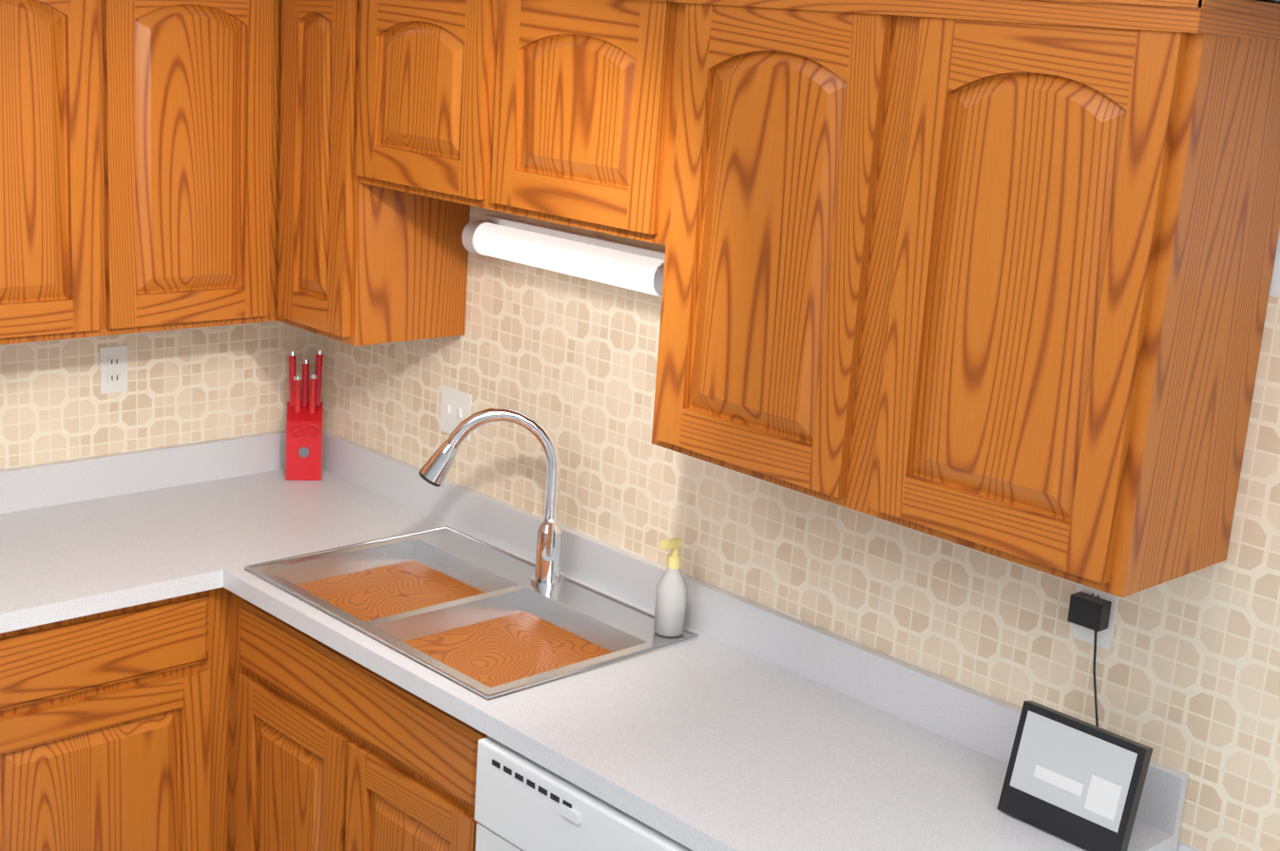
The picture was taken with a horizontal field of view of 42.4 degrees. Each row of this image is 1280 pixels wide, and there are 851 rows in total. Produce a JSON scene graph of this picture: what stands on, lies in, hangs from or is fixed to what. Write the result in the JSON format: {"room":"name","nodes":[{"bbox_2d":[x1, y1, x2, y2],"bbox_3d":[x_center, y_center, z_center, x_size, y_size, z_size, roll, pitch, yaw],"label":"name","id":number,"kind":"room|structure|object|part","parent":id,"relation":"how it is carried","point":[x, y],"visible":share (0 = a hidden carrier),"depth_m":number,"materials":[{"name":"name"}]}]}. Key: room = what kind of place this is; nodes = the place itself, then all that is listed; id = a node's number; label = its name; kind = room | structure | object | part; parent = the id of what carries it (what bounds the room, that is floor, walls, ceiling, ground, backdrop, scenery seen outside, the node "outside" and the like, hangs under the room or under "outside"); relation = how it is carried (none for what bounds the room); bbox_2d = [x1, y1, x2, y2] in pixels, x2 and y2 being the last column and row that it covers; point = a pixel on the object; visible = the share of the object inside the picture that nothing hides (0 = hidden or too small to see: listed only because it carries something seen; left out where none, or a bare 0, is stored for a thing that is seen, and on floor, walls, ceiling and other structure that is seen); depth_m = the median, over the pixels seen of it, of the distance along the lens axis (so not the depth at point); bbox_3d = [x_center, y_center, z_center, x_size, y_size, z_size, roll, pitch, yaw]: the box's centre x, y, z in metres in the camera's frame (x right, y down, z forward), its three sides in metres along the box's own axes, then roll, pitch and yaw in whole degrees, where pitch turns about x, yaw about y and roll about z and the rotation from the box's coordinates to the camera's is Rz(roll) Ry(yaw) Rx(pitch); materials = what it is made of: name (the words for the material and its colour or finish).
{"room":"kitchen","nodes":[
{"label":"kitchen","id":0,"kind":"room"},
{"bbox_2d":[1176,229,1279,850],"bbox_3d":[1.308,0.430,2.262,0.100,2.540,6.200,-9,19,-43],"label":"wall","id":1,"kind":"structure","parent":0,"point":[1274,290],"depth_m":2.46,"materials":[{"name":"white paint"}]},
{"bbox_2d":[0,430,286,514],"bbox_3d":[-1.311,0.125,4.018,1.216,0.100,0.020,-9,19,-43],"label":"backsplash","id":2,"kind":"structure","parent":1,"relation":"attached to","point":[44,485],"depth_m":4.07,"materials":[{"name":"white laminate"}]},
{"bbox_2d":[349,0,482,216],"bbox_3d":[-0.335,-0.716,3.485,0.329,0.450,0.465,-9,19,-43],"label":"upper cabinet","id":3,"kind":"object","parent":1,"relation":"attached to","point":[414,85],"depth_m":3.39,"materials":[{"name":"brown wood"}]},
{"bbox_2d":[475,0,672,244],"bbox_3d":[-0.005,-0.610,3.153,0.329,0.450,0.495,-9,19,-43],"label":"upper cabinet","id":4,"kind":"object","parent":1,"relation":"attached to","point":[574,94],"depth_m":3.04,"materials":[{"name":"brown wood"}]},
{"bbox_2d":[461,214,665,297],"bbox_3d":[-0.145,-0.363,3.518,0.096,0.082,0.666,-9,19,-43],"label":"under-cabinet light","id":5,"kind":"object","parent":4,"relation":"attached to","point":[634,267],"visible":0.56,"depth_m":3.49,"materials":[{"name":"white plastic"}]},
{"bbox_2d":[321,429,1188,833],"bbox_3d":[0.001,0.335,3.539,0.020,0.100,2.539,-9,19,-43],"label":"backsplash","id":6,"kind":"structure","parent":1,"relation":"attached to","point":[978,720],"depth_m":3.21,"materials":[{"name":"white laminate"}]},
{"bbox_2d":[651,0,889,505],"bbox_3d":[0.322,-0.325,2.855,0.329,0.815,0.491,-9,19,-43],"label":"upper cabinet","id":7,"kind":"object","parent":1,"relation":"attached to","point":[772,112],"depth_m":2.74,"materials":[{"name":"brown wood"}]},
{"bbox_2d":[840,0,1279,597],"bbox_3d":[0.655,-0.219,2.519,0.329,0.815,0.479,-9,19,-43],"label":"upper cabinet","id":8,"kind":"object","parent":1,"relation":"attached to","point":[992,277],"depth_m":2.38,"materials":[{"name":"brown wood"}]},
{"bbox_3d":[-0.098,1.901,1.332,3.550,0.050,6.200,-9,19,-43],"label":"floor","id":9,"kind":"structure","parent":0,"visible":0},
{"bbox_2d":[0,590,224,850],"bbox_3d":[-1.349,0.742,3.730,0.622,0.876,0.590,-9,19,-43],"label":"base cabinet","id":10,"kind":"object","parent":9,"relation":"on","point":[112,724],"depth_m":3.51,"materials":[{"name":"brown wood"}]},
{"bbox_2d":[0,468,437,635],"bbox_3d":[-1.090,0.265,3.807,1.216,0.040,0.679,-9,19,-43],"label":"countertop","id":11,"kind":"structure","parent":10,"relation":"on","point":[64,562],"depth_m":3.78,"materials":[{"name":"white laminate"}]},
{"bbox_2d":[286,350,323,480],"bbox_3d":[-0.871,-0.028,4.283,0.090,0.326,0.111,1,14,-11],"label":"knife block","id":12,"kind":"object","parent":11,"relation":"on","point":[304,435],"visible":1,"depth_m":4.26,"materials":[{"name":"red plastic"}]},
{"bbox_2d":[220,590,482,850],"bbox_3d":[-0.414,0.835,3.613,0.590,0.876,0.938,-9,19,-43],"label":"base cabinet","id":13,"kind":"object","parent":9,"relation":"on","point":[241,643],"depth_m":3.40,"materials":[{"name":"brown wood"}]},
{"bbox_2d":[231,571,1179,850],"bbox_3d":[0.000,0.511,3.119,0.634,0.040,1.880,-9,19,-43],"label":"countertop","id":14,"kind":"structure","parent":13,"relation":"on","point":[709,744],"depth_m":2.87,"materials":[{"name":"white laminate"}]},
{"bbox_2d":[239,525,703,700],"bbox_3d":[-0.376,0.450,3.499,0.550,0.174,0.852,-9,19,-43],"label":"sink","id":15,"kind":"object","parent":14,"relation":"in","point":[465,611],"depth_m":3.50,"materials":[{"name":"silver metal"}]},
{"bbox_2d":[410,407,570,586],"bbox_3d":[-0.301,0.154,3.557,0.263,0.390,0.274,-9,19,-43],"label":"faucet","id":16,"kind":"object","parent":15,"relation":"on","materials":[{"name":"silver metal"}]},
{"bbox_2d":[653,536,687,637],"bbox_3d":[0.064,0.326,3.351,0.066,0.200,0.062,-9,19,-43],"label":"spray bottle","id":17,"kind":"object","parent":15,"relation":"on","point":[671,598],"visible":1,"depth_m":3.33,"materials":[{"name":"white plastic"}]},
{"bbox_2d":[997,592,1153,850],"bbox_3d":[0.736,0.479,2.652,0.184,0.343,0.231,-9,19,-43],"label":"smart display","id":18,"kind":"object","parent":14,"relation":"on","point":[1075,781],"visible":1,"depth_m":2.62,"materials":[{"name":"black plastic"}]},
{"bbox_3d":[0.733,0.415,2.707,0.099,0.245,0.122,-9,19,-43],"label":"cable cord","id":19,"kind":"part","parent":18,"relation":"part of","materials":[{"name":"black plastic"}]},
{"bbox_2d":[474,736,692,850],"bbox_3d":[0.108,1.016,3.037,0.622,0.872,0.652,-9,19,-43],"label":"dishwasher","id":20,"kind":"object","parent":9,"relation":"on","point":[523,803],"visible":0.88,"depth_m":2.85,"materials":[{"name":"white metal"}]},
{"bbox_3d":[-2.177,-0.044,3.202,3.750,2.540,0.100,-9,19,-43],"label":"wall","id":21,"kind":"structure","parent":0,"visible":0},
{"bbox_2d":[0,321,311,470],"bbox_3d":[-2.135,-0.110,3.147,3.548,0.900,0.003,-9,19,-43],"label":"tile backsplash","id":22,"kind":"structure","parent":21,"relation":"attached to","point":[203,384],"depth_m":4.07,"materials":[{"name":"beige tile"}]},
{"bbox_2d":[99,344,127,394],"bbox_3d":[-1.272,-0.135,3.988,0.070,0.114,0.006,-9,19,-43],"label":"electrical outlet","id":23,"kind":"object","parent":22,"relation":"attached to","point":[113,369],"visible":1,"depth_m":3.98,"materials":[{"name":"white plastic"}]},
{"bbox_2d":[311,205,1279,850],"bbox_3d":[0.097,-0.017,3.395,0.004,0.900,2.730,-9,19,-43],"label":"tile backsplash","id":24,"kind":"structure","parent":21,"relation":"attached to","point":[1188,673],"depth_m":3.15,"materials":[{"name":"beige tile"}]},
{"bbox_2d":[439,385,472,441],"bbox_3d":[-0.445,-0.029,3.958,0.012,0.114,0.116,-9,19,-43],"label":"light switch","id":25,"kind":"object","parent":24,"relation":"attached to","point":[455,408],"visible":0.96,"depth_m":3.96,"materials":[{"name":"white plastic"}]},
{"bbox_2d":[1069,583,1118,650],"bbox_3d":[0.756,0.307,2.743,0.006,0.120,0.076,-9,19,-43],"label":"electrical outlet","id":26,"kind":"object","parent":24,"relation":"attached to","point":[1104,639],"visible":0.38,"depth_m":2.74,"materials":[{"name":"white plastic"}]},
{"bbox_3d":[-1.332,0.865,-0.220,0.100,2.540,6.200,-9,19,-43],"label":"wall","id":27,"kind":"structure","parent":0,"visible":0},
{"bbox_2d":[0,0,148,344],"bbox_3d":[-1.391,-0.600,3.487,0.532,0.815,0.329,-9,19,-43],"label":"upper cabinet","id":28,"kind":"object","parent":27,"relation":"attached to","point":[74,259],"depth_m":3.47,"materials":[{"name":"brown wood"}]},
{"bbox_2d":[144,0,247,331],"bbox_3d":[-1.132,-0.643,3.731,0.481,0.815,0.329,-9,19,-43],"label":"upper cabinet","id":29,"kind":"object","parent":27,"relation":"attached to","point":[194,48],"depth_m":3.66,"materials":[{"name":"brown wood"}]},
{"bbox_2d":[243,0,469,345],"bbox_3d":[-0.646,-0.621,3.776,0.406,0.815,0.325,-9,19,-43],"label":"upper cabinet","id":30,"kind":"object","parent":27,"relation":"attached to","point":[322,257],"depth_m":3.73,"materials":[{"name":"brown wood"}]},
{"bbox_3d":[0.076,-0.631,0.703,3.750,0.100,6.400,-9,19,-43],"label":"ceiling","id":31,"kind":"structure","parent":0,"visible":0},
{"bbox_2d":[1251,0,1279,3],"bbox_3d":[-0.605,-0.833,2.200,2.448,0.317,3.098,-9,19,-43],"label":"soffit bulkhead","id":32,"kind":"object","parent":31,"relation":"attached to","point":[1273,1],"depth_m":2.31,"materials":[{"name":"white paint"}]}
]}

